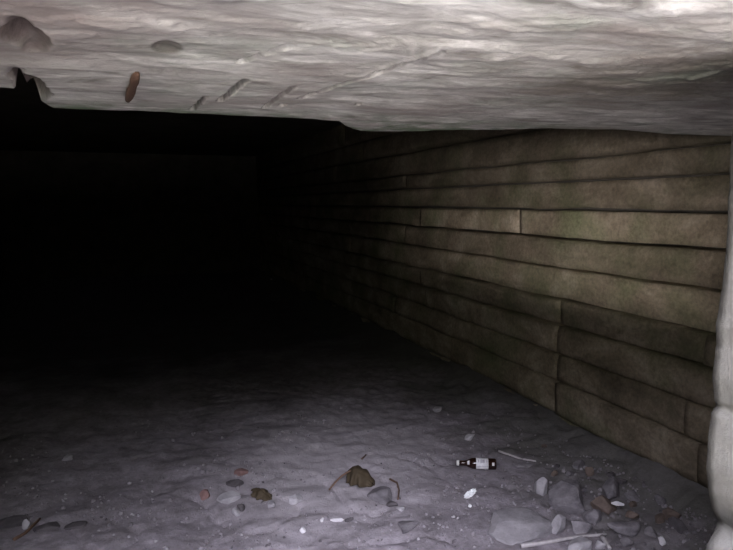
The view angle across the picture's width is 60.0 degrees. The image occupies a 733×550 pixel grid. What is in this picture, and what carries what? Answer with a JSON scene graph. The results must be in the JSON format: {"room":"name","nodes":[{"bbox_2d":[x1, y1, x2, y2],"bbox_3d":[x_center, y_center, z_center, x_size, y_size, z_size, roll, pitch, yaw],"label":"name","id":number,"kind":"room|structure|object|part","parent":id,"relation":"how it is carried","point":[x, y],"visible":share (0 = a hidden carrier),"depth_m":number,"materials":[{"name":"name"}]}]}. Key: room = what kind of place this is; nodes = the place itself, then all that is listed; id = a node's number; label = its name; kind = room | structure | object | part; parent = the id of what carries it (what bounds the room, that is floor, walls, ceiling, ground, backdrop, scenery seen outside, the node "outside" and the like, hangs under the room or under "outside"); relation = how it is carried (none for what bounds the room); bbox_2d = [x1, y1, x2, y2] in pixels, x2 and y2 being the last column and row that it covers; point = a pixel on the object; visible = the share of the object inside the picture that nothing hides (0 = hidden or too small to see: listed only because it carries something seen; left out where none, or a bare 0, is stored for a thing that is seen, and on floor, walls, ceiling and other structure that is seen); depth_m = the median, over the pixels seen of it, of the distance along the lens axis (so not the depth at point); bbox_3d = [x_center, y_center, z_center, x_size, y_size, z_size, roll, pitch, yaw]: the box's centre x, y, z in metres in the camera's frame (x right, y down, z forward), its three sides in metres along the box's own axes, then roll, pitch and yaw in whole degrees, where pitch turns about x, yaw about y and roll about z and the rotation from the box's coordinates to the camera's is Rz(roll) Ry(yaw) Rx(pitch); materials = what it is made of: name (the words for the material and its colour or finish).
{"room":"underground passage","nodes":[
{"label":"underground passage","id":0,"kind":"room"},
{"bbox_2d":[0,229,3,282],"bbox_3d":[-5.554,-0.386,6.958,0.400,3.100,15.700,-2,7,-20],"label":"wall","id":1,"kind":"structure","parent":0,"point":[1,260],"depth_m":13.38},
{"bbox_2d":[0,150,262,280],"bbox_3d":[-5.327,-1.284,14.879,6.350,3.100,1.100,-2,7,-20],"label":"wall","id":2,"kind":"structure","parent":0,"point":[64,215],"depth_m":14.24,"materials":[{"name":"black"}]},
{"bbox_2d":[0,68,342,155],"bbox_3d":[-2.801,-2.154,7.898,6.350,0.300,15.680,-2,7,-20],"label":"ceiling","id":3,"kind":"structure","parent":0,"point":[27,123],"depth_m":9.70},
{"bbox_2d":[0,267,717,549],"bbox_3d":[-2.903,0.636,8.346,5.650,0.254,15.635,-2,7,-20],"label":"floor","id":4,"kind":"structure","parent":0,"point":[157,388],"depth_m":4.52,"materials":[{"name":"stone"}]},
{"bbox_2d":[0,515,27,528],"bbox_3d":[-1.852,1.277,3.281,0.183,0.046,0.094,-3,7,-25],"label":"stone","id":5,"kind":"object","parent":4,"relation":"on","point":[15,520],"visible":0.92,"depth_m":3.27,"materials":[{"name":"grey stone"}]},
{"bbox_2d":[13,518,40,540],"bbox_3d":[-1.718,1.290,3.231,0.032,0.021,0.224,1,6,5],"label":"twig","id":6,"kind":"object","parent":4,"relation":"on","point":[15,538],"visible":1,"depth_m":3.19,"materials":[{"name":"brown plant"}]},
{"bbox_2d":[22,519,31,529],"bbox_3d":[-1.733,1.270,3.232,0.047,0.048,0.044,-1,7,-10],"label":"stone","id":7,"kind":"object","parent":4,"relation":"on","point":[26,523],"visible":1,"depth_m":3.22,"materials":[{"name":"stone"}]},
{"bbox_2d":[33,521,59,532],"bbox_3d":[-1.644,1.292,3.258,0.120,0.035,0.085,-6,9,-43],"label":"clod","id":8,"kind":"object","parent":4,"relation":"on","point":[55,525],"visible":1,"depth_m":3.24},
{"bbox_2d":[62,453,72,460],"bbox_3d":[-1.925,1.178,4.093,0.065,0.039,0.048,-2,7,-15],"label":"chip","id":9,"kind":"object","parent":4,"relation":"on","point":[67,457],"visible":1,"depth_m":4.08,"materials":[{"name":"stone"}]},
{"bbox_2d":[63,521,86,529],"bbox_3d":[-1.509,1.297,3.299,0.113,0.023,0.080,-2,7,-14],"label":"clod","id":10,"kind":"object","parent":4,"relation":"on","point":[77,524],"visible":1,"depth_m":3.27,"materials":[{"name":"grey soil"}]},
{"bbox_2d":[199,489,209,499],"bbox_3d":[-0.917,1.248,3.604,0.059,0.049,0.053,-2,7,-20],"label":"stone","id":11,"kind":"object","parent":4,"relation":"on","point":[204,494],"visible":1,"depth_m":3.60,"materials":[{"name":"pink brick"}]},
{"bbox_2d":[217,491,240,503],"bbox_3d":[-0.779,1.251,3.571,0.139,0.050,0.092,-5,8,-37],"label":"stone","id":12,"kind":"object","parent":4,"relation":"on","point":[228,497],"visible":1,"depth_m":3.55,"materials":[{"name":"stone"}]},
{"bbox_2d":[226,479,243,486],"bbox_3d":[-0.769,1.226,3.727,0.109,0.041,0.067,-3,7,-26],"label":"clod","id":13,"kind":"object","parent":4,"relation":"on","point":[235,482],"visible":0.98,"depth_m":3.71,"materials":[{"name":"soil"}]},
{"bbox_2d":[232,507,239,516],"bbox_3d":[-0.705,1.279,3.425,0.045,0.045,0.042,6,9,41],"label":"stone","id":14,"kind":"object","parent":4,"relation":"on","point":[235,511],"visible":1,"depth_m":3.41,"materials":[{"name":"stone"}]},
{"bbox_2d":[234,468,247,475],"bbox_3d":[-0.762,1.202,3.866,0.089,0.046,0.058,-4,8,-32],"label":"brick piece","id":15,"kind":"object","parent":4,"relation":"on","point":[240,471],"visible":1,"depth_m":3.85,"materials":[{"name":"brick"}]},
{"bbox_2d":[237,504,244,511],"bbox_3d":[-0.680,1.265,3.457,0.042,0.041,0.046,6,9,41],"label":"clod","id":16,"kind":"object","parent":4,"relation":"on","point":[241,507],"visible":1,"depth_m":3.44,"materials":[{"name":"grey soil"}]},
{"bbox_2d":[251,488,271,500],"bbox_3d":[-0.594,1.235,3.592,0.103,0.047,0.139,-6,9,-43],"label":"dead leaf","id":17,"kind":"object","parent":4,"relation":"on","point":[262,494],"visible":1,"depth_m":3.57,"materials":[{"name":"brown plant"}]},
{"bbox_2d":[267,500,274,508],"bbox_3d":[-0.520,1.261,3.478,0.047,0.038,0.061,3,7,24],"label":"stone","id":18,"kind":"object","parent":4,"relation":"on","point":[271,504],"visible":1,"depth_m":3.46,"materials":[{"name":"stone"}]},
{"bbox_2d":[289,493,302,504],"bbox_3d":[-0.393,1.248,3.538,0.078,0.049,0.075,0,6,-2],"label":"stone","id":19,"kind":"object","parent":4,"relation":"on","point":[294,499],"visible":1,"depth_m":3.52,"materials":[{"name":"stone"}]},
{"bbox_2d":[300,527,305,533],"bbox_3d":[-0.324,1.292,3.216,0.032,0.029,0.033,-4,8,-31],"label":"chip","id":20,"kind":"object","parent":4,"relation":"on","point":[302,530],"visible":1,"depth_m":3.21,"materials":[{"name":"white stone"}]},
{"bbox_2d":[330,518,343,521],"bbox_3d":[-0.155,1.278,3.316,0.075,0.020,0.035,-5,8,-35],"label":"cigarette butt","id":21,"kind":"object","parent":4,"relation":"on","point":[332,519],"visible":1,"depth_m":3.30},
{"bbox_2d":[345,517,353,521],"bbox_3d":[-0.090,1.281,3.322,0.049,0.022,0.030,0,6,-3],"label":"clod","id":22,"kind":"object","parent":4,"relation":"on","point":[350,519],"visible":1,"depth_m":3.31,"materials":[{"name":"grey soil"}]},
{"bbox_2d":[328,465,374,490],"bbox_3d":[-0.094,1.188,3.729,0.286,0.102,0.162,-3,7,-25],"label":"dead leaf","id":23,"kind":"object","parent":4,"relation":"on","point":[356,475],"visible":1,"depth_m":3.71,"materials":[{"name":"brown plant"}]},
{"bbox_3d":[-0.151,1.198,3.712,0.171,0.087,0.011,-5,8,-37],"label":"stem","id":24,"kind":"part","parent":23,"relation":"part of","materials":[{"name":"brown plant"}]},
{"bbox_3d":[-0.039,1.185,3.756,0.164,0.102,0.161,-3,7,-26],"label":"blade","id":25,"kind":"part","parent":23,"relation":"part of","materials":[{"name":"brown plant"}]},
{"bbox_2d":[367,486,391,504],"bbox_3d":[0.086,1.250,3.605,0.147,0.038,0.207,-3,7,-26],"label":"stone","id":26,"kind":"object","parent":4,"relation":"on","point":[381,494],"visible":0.94,"depth_m":3.59,"materials":[{"name":"grey stone"}]},
{"bbox_2d":[386,501,397,506],"bbox_3d":[0.138,1.259,3.490,0.062,0.031,0.054,-3,7,-26],"label":"clod","id":27,"kind":"object","parent":4,"relation":"on","point":[390,503],"visible":1,"depth_m":3.48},
{"bbox_2d":[389,478,399,499],"bbox_3d":[0.173,1.234,3.679,0.040,0.020,0.266,-1,7,-8],"label":"twig","id":28,"kind":"object","parent":4,"relation":"on","point":[392,480],"visible":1,"depth_m":3.70,"materials":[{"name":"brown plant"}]},
{"bbox_2d":[396,506,404,511],"bbox_3d":[0.182,1.264,3.437,0.052,0.028,0.055,-3,7,-26],"label":"chip","id":29,"kind":"object","parent":4,"relation":"on","point":[400,508],"visible":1,"depth_m":3.42,"materials":[{"name":"stone"}]},
{"bbox_2d":[397,521,419,533],"bbox_3d":[0.219,1.281,3.247,0.133,0.030,0.123,-3,7,-26],"label":"stone","id":30,"kind":"object","parent":4,"relation":"on","point":[405,526],"visible":1,"depth_m":3.23,"materials":[{"name":"grey stone"}]},
{"bbox_2d":[433,406,441,412],"bbox_3d":[0.560,1.066,5.027,0.082,0.039,0.054,-6,9,-43],"label":"chip","id":31,"kind":"object","parent":4,"relation":"on","point":[436,409],"visible":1,"depth_m":5.00,"materials":[{"name":"stone"}]},
{"bbox_2d":[465,434,474,440],"bbox_3d":[0.724,1.135,4.453,0.068,0.052,0.053,-6,9,-43],"label":"chip","id":32,"kind":"object","parent":4,"relation":"on","point":[468,437],"visible":1,"depth_m":4.44,"materials":[{"name":"stone"}]},
{"bbox_2d":[464,488,476,497],"bbox_3d":[0.583,1.228,3.567,0.073,0.058,0.035,0,6,0],"label":"crumpled paper","id":33,"kind":"object","parent":4,"relation":"on","point":[468,494],"visible":1,"depth_m":3.56,"materials":[{"name":"white paper"}]},
{"bbox_2d":[456,458,496,469],"bbox_3d":[0.685,1.177,3.964,0.246,0.070,0.070,1,6,5],"label":"bottle","id":34,"kind":"object","parent":4,"relation":"on","point":[473,463],"visible":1,"depth_m":3.94,"materials":[{"name":"brown glass"}]},
{"bbox_2d":[498,450,535,461],"bbox_3d":[0.974,1.182,4.137,0.266,0.021,0.043,5,8,40],"label":"twig","id":35,"kind":"object","parent":4,"relation":"on","point":[500,451],"visible":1,"depth_m":4.13,"materials":[{"name":"grey wood"}]},
{"bbox_2d":[488,507,552,544],"bbox_3d":[0.757,1.270,3.217,0.342,0.081,0.282,-3,7,-26],"label":"stone slab","id":36,"kind":"object","parent":4,"relation":"on","point":[512,525],"visible":0.94,"depth_m":3.16,"materials":[{"name":"grey stone"}]},
{"bbox_2d":[513,462,531,467],"bbox_3d":[0.988,1.195,3.992,0.125,0.024,0.070,0,6,-1],"label":"chip","id":37,"kind":"object","parent":4,"relation":"on","point":[517,464],"visible":1,"depth_m":3.98,"materials":[{"name":"grey stone"}]},
{"bbox_2d":[534,477,547,495],"bbox_3d":[0.991,1.209,3.627,0.061,0.113,0.078,-5,8,-37],"label":"stone","id":38,"kind":"object","parent":4,"relation":"on","point":[540,486],"visible":0.97,"depth_m":3.60,"materials":[{"name":"white stone"}]},
{"bbox_2d":[551,470,557,476],"bbox_3d":[1.141,1.204,3.854,0.041,0.041,0.042,4,8,32],"label":"rubble stone","id":39,"kind":"object","parent":4,"relation":"on","point":[555,472],"visible":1,"depth_m":3.84,"materials":[{"name":"brown stone"}]},
{"bbox_2d":[551,514,565,534],"bbox_3d":[0.958,1.249,3.176,0.076,0.105,0.056,-4,8,-34],"label":"stone","id":40,"kind":"object","parent":4,"relation":"on","point":[558,523],"visible":0.99,"depth_m":3.16,"materials":[{"name":"grey stone"}]},
{"bbox_2d":[520,533,606,547],"bbox_3d":[0.960,1.286,3.092,0.467,0.025,0.030,-2,7,-15],"label":"stick","id":41,"kind":"object","parent":4,"relation":"on","point":[544,542],"visible":0.92,"depth_m":3.07,"materials":[{"name":"beige wood"}]},
{"bbox_2d":[548,479,584,514],"bbox_3d":[1.092,1.217,3.492,0.184,0.140,0.255,1,7,11],"label":"stone block","id":42,"kind":"object","parent":4,"relation":"on","point":[566,495],"visible":0.96,"depth_m":3.43,"materials":[{"name":"grey stone"}]},
{"bbox_2d":[572,459,584,469],"bbox_3d":[1.312,1.173,3.942,0.103,0.050,0.050,-6,9,-44],"label":"rubble stone","id":43,"kind":"object","parent":4,"relation":"on","point":[580,463],"visible":1,"depth_m":3.92,"materials":[{"name":"grey stone"}]},
{"bbox_2d":[568,536,592,549],"bbox_3d":[0.999,1.285,3.010,0.150,0.056,0.093,-4,8,-31],"label":"stone","id":44,"kind":"object","parent":4,"relation":"on","point":[578,543],"visible":1,"depth_m":2.99,"materials":[{"name":"stone"}]},
{"bbox_2d":[571,519,592,533],"bbox_3d":[1.072,1.256,3.173,0.099,0.060,0.085,5,8,35],"label":"stone","id":45,"kind":"object","parent":4,"relation":"on","point":[579,526],"visible":1,"depth_m":3.15,"materials":[{"name":"grey stone"}]},
{"bbox_2d":[585,467,593,475],"bbox_3d":[1.347,1.189,3.840,0.070,0.052,0.057,-5,8,-38],"label":"rubble stone","id":46,"kind":"object","parent":4,"relation":"on","point":[589,471],"visible":1,"depth_m":3.83,"materials":[{"name":"brown stone"}]},
{"bbox_2d":[582,509,601,523],"bbox_3d":[1.175,1.252,3.306,0.097,0.074,0.092,0,6,1],"label":"stone","id":47,"kind":"object","parent":4,"relation":"on","point":[592,516],"visible":0.94,"depth_m":3.28,"materials":[{"name":"grey stone"}]},
{"bbox_2d":[595,540,605,549],"bbox_3d":[1.116,1.287,3.028,0.051,0.038,0.051,4,7,29],"label":"stone","id":48,"kind":"object","parent":4,"relation":"on","point":[599,545],"visible":1,"depth_m":3.01,"materials":[{"name":"stone"}]},
{"bbox_2d":[590,495,616,514],"bbox_3d":[1.279,1.233,3.409,0.146,0.102,0.082,-4,8,-31],"label":"stone","id":49,"kind":"object","parent":4,"relation":"on","point":[601,502],"visible":0.86,"depth_m":3.39,"materials":[{"name":"brown stone"}]},
{"bbox_2d":[600,534,611,548],"bbox_3d":[1.155,1.290,3.059,0.024,0.026,0.119,0,6,2],"label":"stick","id":50,"kind":"object","parent":4,"relation":"on","point":[602,537],"visible":0.96,"depth_m":3.06,"materials":[{"name":"beige wood"}]},
{"bbox_2d":[602,476,619,499],"bbox_3d":[1.375,1.210,3.579,0.098,0.130,0.141,6,9,41],"label":"stone","id":51,"kind":"object","parent":4,"relation":"on","point":[610,488],"visible":0.89,"depth_m":3.55,"materials":[{"name":"grey stone"}]},
{"bbox_2d":[607,471,614,476],"bbox_3d":[1.462,1.190,3.792,0.040,0.036,0.059,5,8,36],"label":"rubble stone","id":52,"kind":"object","parent":4,"relation":"on","point":[609,474],"visible":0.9,"depth_m":3.77,"materials":[{"name":"grey stone"}]},
{"bbox_2d":[611,501,623,505],"bbox_3d":[1.329,1.207,3.358,0.067,0.025,0.021,1,7,8],"label":"chip","id":53,"kind":"object","parent":4,"relation":"on","point":[617,503],"visible":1,"depth_m":3.35,"materials":[{"name":"white stone"}]},
{"bbox_2d":[616,478,626,484],"bbox_3d":[1.490,1.216,3.725,0.061,0.050,0.054,-5,8,-38],"label":"rubble stone","id":54,"kind":"object","parent":4,"relation":"on","point":[621,481],"visible":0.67,"depth_m":3.71,"materials":[{"name":"grey stone"}]},
{"bbox_2d":[607,520,639,536],"bbox_3d":[1.284,1.265,3.178,0.170,0.069,0.101,0,6,-1],"label":"stone","id":55,"kind":"object","parent":4,"relation":"on","point":[630,528],"visible":1,"depth_m":3.13,"materials":[{"name":"grey stone"}]},
{"bbox_2d":[620,537,633,546],"bbox_3d":[1.255,1.284,3.053,0.065,0.034,0.059,-1,7,-6],"label":"rubble stone","id":56,"kind":"object","parent":4,"relation":"on","point":[625,541],"visible":1,"depth_m":3.04,"materials":[{"name":"grey stone"}]},
{"bbox_2d":[624,490,639,501],"bbox_3d":[1.482,1.235,3.548,0.086,0.049,0.082,-1,7,-9],"label":"rubble stone","id":57,"kind":"object","parent":4,"relation":"on","point":[631,495],"visible":0.99,"depth_m":3.52,"materials":[{"name":"grey stone"}]},
{"bbox_2d":[625,510,638,518],"bbox_3d":[1.390,1.258,3.322,0.069,0.046,0.052,5,8,35],"label":"rubble stone","id":58,"kind":"object","parent":4,"relation":"on","point":[630,514],"visible":1,"depth_m":3.31,"materials":[{"name":"brown stone"}]},
{"bbox_2d":[629,501,636,506],"bbox_3d":[1.456,1.251,3.477,0.053,0.035,0.042,-6,9,-42],"label":"rubble stone","id":59,"kind":"object","parent":4,"relation":"on","point":[632,503],"visible":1,"depth_m":3.46,"materials":[{"name":"brown stone"}]},
{"bbox_2d":[644,526,656,537],"bbox_3d":[1.420,1.283,3.163,0.050,0.040,0.075,-3,7,-26],"label":"rubble stone","id":60,"kind":"object","parent":4,"relation":"on","point":[649,530],"visible":1,"depth_m":3.16,"materials":[{"name":"grey stone"}]},
{"bbox_2d":[655,513,664,523],"bbox_3d":[1.518,1.262,3.295,0.070,0.044,0.050,-2,7,-20],"label":"rubble stone","id":61,"kind":"object","parent":4,"relation":"on","point":[659,518],"visible":1,"depth_m":3.28,"materials":[{"name":"brown stone"}]},
{"bbox_2d":[654,494,665,504],"bbox_3d":[1.605,1.226,3.470,0.062,0.045,0.077,2,7,17],"label":"rubble stone","id":62,"kind":"object","parent":4,"relation":"on","point":[659,499],"visible":1,"depth_m":3.45,"materials":[{"name":"grey stone"}]},
{"bbox_2d":[658,536,665,545],"bbox_3d":[1.430,1.287,3.075,0.039,0.034,0.048,-1,7,-11],"label":"chip","id":63,"kind":"object","parent":4,"relation":"on","point":[662,541],"visible":1,"depth_m":3.06,"materials":[{"name":"white stone"}]},
{"bbox_2d":[662,507,681,519],"bbox_3d":[1.599,1.259,3.315,0.106,0.079,0.068,1,7,6],"label":"rubble stone","id":64,"kind":"object","parent":4,"relation":"on","point":[668,512],"visible":0.72,"depth_m":3.29,"materials":[{"name":"brown stone"}]},
{"bbox_2d":[668,517,687,533],"bbox_3d":[1.582,1.272,3.221,0.063,0.080,0.096,-3,7,-25],"label":"rubble stone","id":65,"kind":"object","parent":4,"relation":"on","point":[679,526],"visible":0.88,"depth_m":3.20,"materials":[{"name":"grey stone"}]},
{"bbox_2d":[0,0,732,135],"bbox_3d":[-0.480,-0.911,1.567,5.650,0.863,2.007,-2,7,-20],"label":"ceiling","id":66,"kind":"structure","parent":0,"point":[655,66],"depth_m":1.42,"materials":[{"name":"stone"}]},
{"bbox_2d":[256,124,731,487],"bbox_3d":[-0.087,-0.632,9.123,0.533,3.100,15.400,-2,7,-20],"label":"wall","id":67,"kind":"structure","parent":0,"point":[579,272],"depth_m":4.74,"materials":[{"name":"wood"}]},
{"bbox_2d":[706,133,732,549],"bbox_3d":[-0.113,0.704,0.896,6.350,2.300,0.400,-2,7,-20],"label":"wall","id":68,"kind":"structure","parent":0,"point":[719,464],"depth_m":1.36,"materials":[{"name":"stone"}]}
]}

